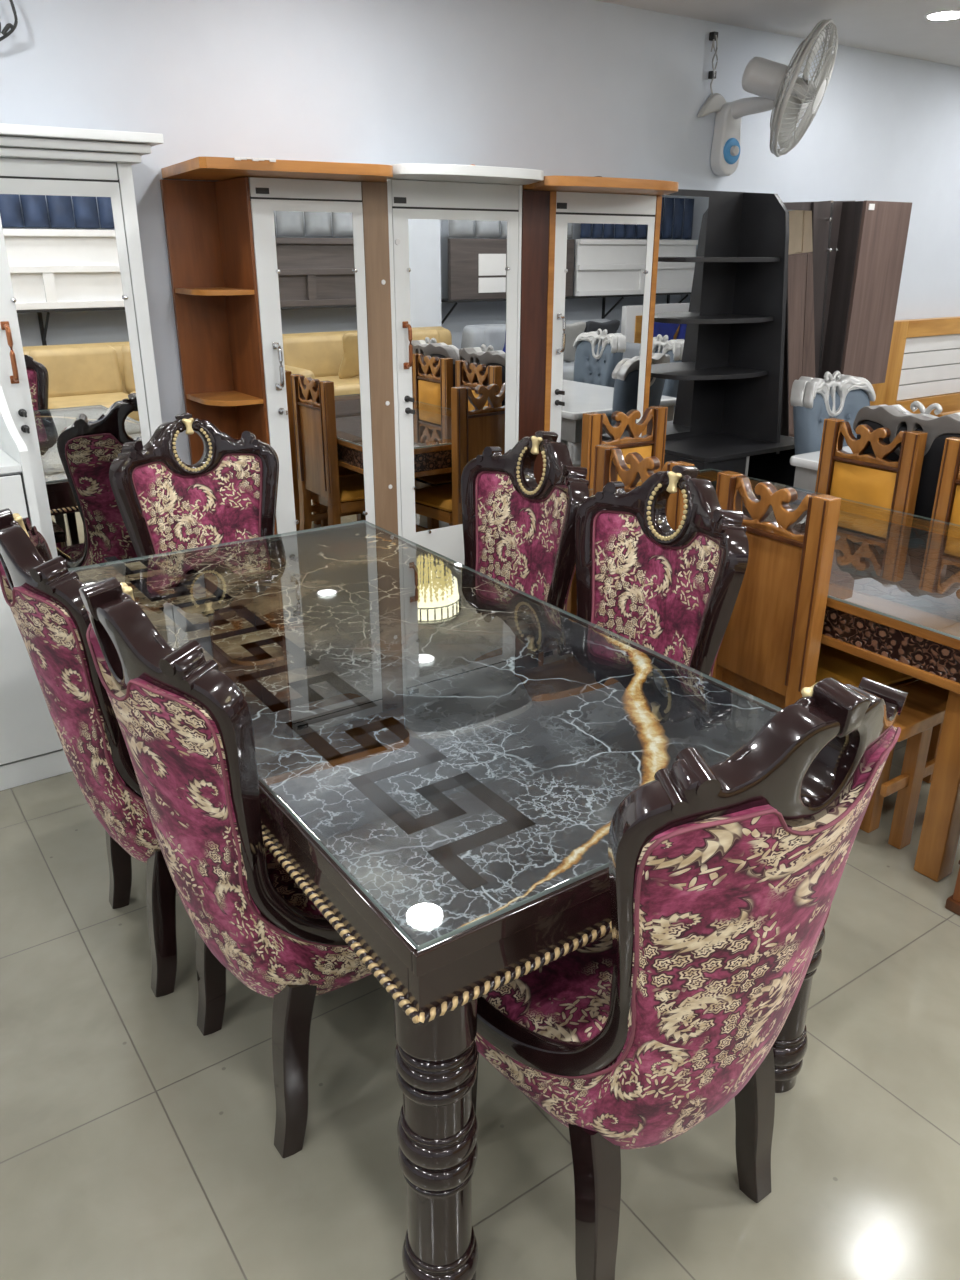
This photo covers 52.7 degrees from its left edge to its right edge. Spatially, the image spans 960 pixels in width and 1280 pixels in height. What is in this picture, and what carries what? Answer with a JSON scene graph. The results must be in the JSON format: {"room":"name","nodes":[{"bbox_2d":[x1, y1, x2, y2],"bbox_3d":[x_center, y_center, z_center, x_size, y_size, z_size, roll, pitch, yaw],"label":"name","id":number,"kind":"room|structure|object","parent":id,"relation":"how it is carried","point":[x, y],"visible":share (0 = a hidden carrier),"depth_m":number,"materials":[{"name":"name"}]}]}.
{"room":"store","nodes":[
{"label":"store","id":0,"kind":"room"},
{"bbox_2d":[0,738,959,1279],"bbox_3d":[2.355,0.557,2.902,11.700,0.080,5.950,-15,26,-32],"label":"floor","id":1,"kind":"structure","parent":0,"point":[136,1143],"depth_m":1.85,"materials":[{"name":"tile"}]},
{"bbox_2d":[0,123,163,790],"bbox_3d":[-1.640,-0.483,2.856,1.590,1.876,0.606,-15,26,-32],"label":"tall cabinet","id":2,"kind":"object","parent":1,"relation":"on","point":[78,377],"visible":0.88,"depth_m":2.96,"materials":[{"name":"white laminate"}]},
{"bbox_2d":[0,194,141,568],"bbox_3d":[-1.245,-0.668,3.091,0.323,1.371,0.006,-15,26,-32],"label":"mirror","id":3,"kind":"object","parent":2,"relation":"attached to","point":[63,262],"depth_m":3.00,"materials":[{"name":"silver metal"}]},
{"bbox_2d":[0,508,176,996],"bbox_3d":[-0.706,0.203,2.208,0.612,1.097,0.539,-14,26,-31],"label":"dining chair","id":4,"kind":"object","parent":1,"relation":"on","point":[45,602],"visible":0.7,"depth_m":1.94,"materials":[{"name":"purple fabric"}]},
{"bbox_2d":[109,413,278,559],"bbox_3d":[-0.766,-0.111,2.988,0.539,1.097,0.611,-14,26,-30],"label":"dining chair","id":5,"kind":"object","parent":1,"relation":"on","point":[165,503],"visible":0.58,"depth_m":3.02,"materials":[{"name":"purple fabric"}]},
{"bbox_2d":[133,455,259,556],"bbox_3d":[-0.872,-0.357,3.059,0.418,0.423,0.116,-14,26,-30],"label":"cushion","id":6,"kind":"object","parent":5,"relation":"on","point":[177,505],"depth_m":3.03,"materials":[{"name":"fabric"}]},
{"bbox_2d":[79,577,371,1157],"bbox_3d":[-0.363,0.356,1.829,0.612,1.097,0.539,-16,27,-34],"label":"dining chair","id":7,"kind":"object","parent":1,"relation":"on","point":[186,727],"visible":0.82,"depth_m":1.56,"materials":[{"name":"purple fabric"}]},
{"bbox_2d":[160,157,397,536],"bbox_3d":[-0.644,-0.721,3.536,0.753,1.812,0.560,-15,26,-32],"label":"tall cabinet","id":8,"kind":"object","parent":1,"relation":"on","point":[280,269],"visible":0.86,"depth_m":3.42,"materials":[{"name":"white laminate"}]},
{"bbox_2d":[175,287,254,295],"bbox_3d":[-0.910,-1.192,3.312,0.180,0.018,0.270,-15,26,-32],"label":"shelf","id":9,"kind":"object","parent":8,"relation":"attached to","point":[179,291],"depth_m":3.25,"materials":[{"name":"orange wood"}]},
{"bbox_2d":[186,391,262,405],"bbox_3d":[-0.910,-0.858,3.446,0.180,0.018,0.270,-15,26,-32],"label":"shelf","id":10,"kind":"object","parent":8,"relation":"attached to","point":[215,398],"depth_m":3.42,"materials":[{"name":"orange wood"}]},
{"bbox_2d":[273,211,365,533],"bbox_3d":[-0.566,-0.929,3.496,0.300,1.134,0.006,-15,26,-32],"label":"mirror","id":11,"kind":"object","parent":8,"relation":"attached to","point":[318,309],"depth_m":3.47,"materials":[{"name":"silver metal"}]},
{"bbox_2d":[68,520,825,1279],"bbox_3d":[-0.243,0.339,2.315,0.936,0.758,1.940,-14,26,-32],"label":"dining table","id":12,"kind":"object","parent":1,"relation":"on","point":[448,752],"visible":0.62,"depth_m":1.69,"materials":[{"name":"clear glass"}]},
{"bbox_2d":[385,163,543,564],"bbox_3d":[-0.112,-0.858,3.864,0.679,1.822,0.585,-15,26,-32],"label":"tall cabinet","id":13,"kind":"object","parent":1,"relation":"on","point":[455,231],"visible":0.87,"depth_m":3.74,"materials":[{"name":"white laminate"}]},
{"bbox_2d":[408,219,506,531],"bbox_3d":[-0.080,-1.024,3.824,0.450,1.171,0.006,-15,26,-32],"label":"mirror","id":14,"kind":"object","parent":13,"relation":"attached to","point":[457,268],"depth_m":3.78,"materials":[{"name":"silver metal"}]},
{"bbox_2d":[461,431,588,610],"bbox_3d":[-0.033,-0.016,2.754,0.612,1.097,0.539,-16,27,-34],"label":"dining chair","id":15,"kind":"object","parent":1,"relation":"on","point":[519,532],"visible":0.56,"depth_m":2.75,"materials":[{"name":"purple fabric"}]},
{"bbox_2d":[478,473,565,601],"bbox_3d":[0.120,-0.245,2.783,0.116,0.423,0.418,-16,27,-34],"label":"cushion","id":16,"kind":"object","parent":15,"relation":"on","point":[521,521],"depth_m":2.76,"materials":[{"name":"fabric"}]},
{"bbox_2d":[518,175,678,484],"bbox_3d":[0.444,-0.995,4.224,0.830,1.808,0.589,-15,26,-32],"label":"tall cabinet","id":17,"kind":"object","parent":1,"relation":"on","point":[590,246],"visible":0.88,"depth_m":4.06,"materials":[{"name":"white laminate"}]},
{"bbox_2d":[561,223,647,466],"bbox_3d":[0.530,-1.136,4.237,0.451,1.265,0.006,-15,26,-32],"label":"mirror","id":18,"kind":"object","parent":17,"relation":"attached to","point":[604,267],"depth_m":4.15,"materials":[{"name":"clear mirror"}]},
{"bbox_2d":[581,406,667,488],"bbox_3d":[0.667,-0.369,3.775,0.464,0.987,0.500,-13,25,-28],"label":"chair","id":19,"kind":"object","parent":1,"relation":"on","point":[651,444],"visible":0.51,"depth_m":3.77,"materials":[{"name":"orange wood"}]},
{"bbox_2d":[617,446,651,482],"bbox_3d":[0.576,-0.577,3.855,0.258,0.368,0.034,-13,25,-28],"label":"cushion","id":20,"kind":"object","parent":19,"relation":"on","point":[645,451],"depth_m":3.82,"materials":[{"name":"orange fabric"}]},
{"bbox_2d":[593,444,693,530],"bbox_3d":[0.654,-0.148,3.225,0.500,0.987,0.464,-15,26,-32],"label":"chair","id":21,"kind":"object","parent":1,"relation":"on","point":[609,462],"visible":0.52,"depth_m":2.98,"materials":[{"name":"orange wood"}]},
{"bbox_2d":[575,465,748,676],"bbox_3d":[0.264,0.157,2.326,0.612,1.097,0.539,-16,27,-34],"label":"dining chair","id":22,"kind":"object","parent":1,"relation":"on","point":[673,594],"visible":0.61,"depth_m":2.31,"materials":[{"name":"purple fabric"}]},
{"bbox_2d":[594,513,718,665],"bbox_3d":[0.417,-0.072,2.356,0.116,0.423,0.418,-16,27,-34],"label":"cushion","id":23,"kind":"object","parent":22,"relation":"on","point":[655,584],"depth_m":2.33,"materials":[{"name":"fabric"}]},
{"bbox_2d":[471,677,907,1279],"bbox_3d":[0.256,0.479,1.527,0.539,1.097,0.611,-15,26,-33],"label":"dining chair","id":24,"kind":"object","parent":1,"relation":"on","point":[725,876],"visible":0.92,"depth_m":1.25,"materials":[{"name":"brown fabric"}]},
{"bbox_2d":[649,189,795,486],"bbox_3d":[1.173,-1.121,4.540,0.746,1.806,0.455,-15,26,-32],"label":"bookcase","id":25,"kind":"object","parent":1,"relation":"on","point":[717,362],"visible":0.73,"depth_m":4.48,"materials":[{"name":"black laminate"}]},
{"bbox_2d":[649,195,708,434],"bbox_3d":[0.896,-1.463,4.436,0.305,1.038,0.005,-15,26,-32],"label":"mirror","id":26,"kind":"object","parent":25,"relation":"on","point":[684,224],"depth_m":4.42,"materials":[{"name":"clear mirror"}]},
{"bbox_2d":[567,468,959,881],"bbox_3d":[1.060,-0.013,3.243,0.950,0.721,1.720,-15,26,-32],"label":"teak table","id":27,"kind":"object","parent":1,"relation":"on","point":[893,598],"visible":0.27,"depth_m":2.55,"materials":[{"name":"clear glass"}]},
{"bbox_2d":[712,471,919,780],"bbox_3d":[0.950,0.008,2.840,0.500,0.987,0.464,-13,25,-29],"label":"chair","id":28,"kind":"object","parent":1,"relation":"on","point":[771,648],"visible":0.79,"depth_m":2.63,"materials":[{"name":"orange wood"}]},
{"bbox_2d":[790,446,852,491],"bbox_3d":[2.098,-0.265,3.817,0.880,0.762,1.600,-15,26,-32],"label":"dining table","id":29,"kind":"object","parent":1,"relation":"on","point":[806,464],"visible":0.07,"depth_m":4.02,"materials":[{"name":"paint"}]},
{"bbox_2d":[722,418,927,682],"bbox_3d":[1.230,-0.258,3.502,0.500,0.987,0.464,-15,26,-32],"label":"chair","id":30,"kind":"object","parent":1,"relation":"on","point":[872,479],"visible":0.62,"depth_m":3.44,"materials":[{"name":"brown wood"}]},
{"bbox_2d":[830,461,896,508],"bbox_3d":[1.376,-0.447,3.535,0.034,0.368,0.258,-15,26,-32],"label":"cushion","id":31,"kind":"object","parent":30,"relation":"on","point":[875,484],"depth_m":3.47,"materials":[{"name":"orange fabric"}]},
{"bbox_2d":[790,371,875,454],"bbox_3d":[1.652,-0.618,4.284,0.458,1.070,0.592,-13,25,-28],"label":"velvet chair","id":32,"kind":"object","parent":1,"relation":"on","point":[838,395],"visible":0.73,"depth_m":4.23,"materials":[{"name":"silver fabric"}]},
{"bbox_2d":[780,200,911,436],"bbox_3d":[1.805,-1.385,5.219,0.995,1.790,0.393,-15,26,-32],"label":"wardrobe","id":33,"kind":"object","parent":1,"relation":"on","point":[846,258],"visible":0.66,"depth_m":4.91,"materials":[{"name":"brown wood"}]},
{"bbox_2d":[787,210,814,436],"bbox_3d":[1.632,-1.552,4.901,0.385,1.137,0.059,-15,26,-32],"label":"mirror","id":34,"kind":"object","parent":33,"relation":"attached to","point":[801,254],"depth_m":4.83,"materials":[{"name":"clear mirror"}]},
{"bbox_2d":[859,680,948,848],"bbox_3d":[1.185,0.361,2.710,0.380,0.425,0.157,-15,26,-32],"label":"stool","id":35,"kind":"object","parent":1,"relation":"on","point":[924,708],"visible":0.6,"depth_m":2.64,"materials":[{"name":"brown wood"}]},
{"bbox_2d":[853,401,959,517],"bbox_3d":[1.724,-0.380,3.692,0.592,1.070,0.529,-16,27,-34],"label":"velvet chair","id":36,"kind":"object","parent":1,"relation":"on","point":[896,418],"visible":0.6,"depth_m":3.40,"materials":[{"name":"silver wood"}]},
{"bbox_2d":[870,316,959,415],"bbox_3d":[3.088,-1.502,6.340,2.070,1.172,0.075,-15,26,-32],"label":"headboard","id":37,"kind":"object","parent":1,"relation":"on","point":[923,366],"visible":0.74,"depth_m":5.96,"materials":[{"name":"brown wood"}]},
{"bbox_2d":[923,437,959,782],"bbox_3d":[1.502,-0.113,3.140,0.500,0.987,0.464,-15,26,-32],"label":"chair","id":38,"kind":"object","parent":1,"relation":"on","point":[946,507],"visible":0.19,"depth_m":3.21,"materials":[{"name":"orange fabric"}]},
{"bbox_2d":[950,485,959,524],"bbox_3d":[1.647,-0.301,3.174,0.034,0.368,0.258,-15,26,-32],"label":"cushion","id":39,"kind":"object","parent":38,"relation":"on","point":[954,489],"depth_m":3.21,"materials":[{"name":"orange fabric"}]},
{"bbox_2d":[936,410,959,416],"bbox_3d":[3.158,-1.201,6.090,1.050,0.800,0.080,-15,26,-32],"label":"bed rail","id":40,"kind":"object","parent":1,"relation":"on","point":[951,412],"visible":0.06,"depth_m":5.75,"materials":[{"name":"brown wood"}]},
{"bbox_2d":[945,860,959,915],"bbox_3d":[1.388,0.478,2.360,0.380,0.470,0.300,-15,26,-32],"label":"pedestal table","id":41,"kind":"object","parent":1,"relation":"on","point":[952,904],"visible":1,"depth_m":2.45,"materials":[{"name":"brown wood"}]},
{"bbox_2d":[0,0,959,464],"bbox_3d":[0.683,-1.542,4.643,11.700,2.510,0.100,-15,26,-32],"label":"wall","id":42,"kind":"structure","parent":0,"point":[592,88],"depth_m":3.77,"materials":[{"name":"paint"}]},
{"bbox_2d":[0,0,17,40],"bbox_3d":[-1.452,-1.833,2.794,0.207,0.234,0.037,-7,23,-17],"label":"cable loop","id":43,"kind":"object","parent":42,"relation":"hanging from","point":[8,26],"visible":1,"depth_m":2.83,"materials":[{"name":"grey plastic"}]},
{"bbox_2d":[697,31,726,116],"bbox_3d":[1.075,-2.579,4.430,0.169,0.343,0.038,-15,26,-32],"label":"fitting","id":44,"kind":"object","parent":42,"relation":"attached to","point":[714,103],"visible":0.98,"depth_m":4.44,"materials":[{"name":"grey metal"}]},
{"bbox_2d":[710,19,837,176],"bbox_3d":[1.373,-2.406,4.329,0.425,0.578,0.611,-8,23,-19],"label":"wall fan","id":45,"kind":"object","parent":42,"relation":"attached to","point":[767,79],"visible":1,"depth_m":4.23,"materials":[{"name":"white plastic"}]},
{"bbox_2d":[595,0,959,66],"bbox_3d":[2.358,-1.855,1.931,11.700,0.100,5.950,-15,26,-32],"label":"ceiling","id":46,"kind":"structure","parent":0,"point":[895,27],"depth_m":4.29,"materials":[{"name":"paint"}]},
{"bbox_2d":[924,9,959,19],"bbox_3d":[2.026,-2.714,4.207,0.184,0.007,0.184,-15,26,-32],"label":"recessed light","id":47,"kind":"object","parent":46,"relation":"in","point":[955,13],"visible":1,"depth_m":4.20,"materials":[{"name":"white plastic"}]},
{"bbox_2d":[928,12,959,19],"bbox_3d":[2.026,-2.712,4.208,0.147,0.002,0.147,-15,26,-32],"label":"diffuser","id":48,"kind":"object","parent":47,"relation":"attached to","point":[932,15],"depth_m":4.20,"materials":[{"name":"white plastic"}]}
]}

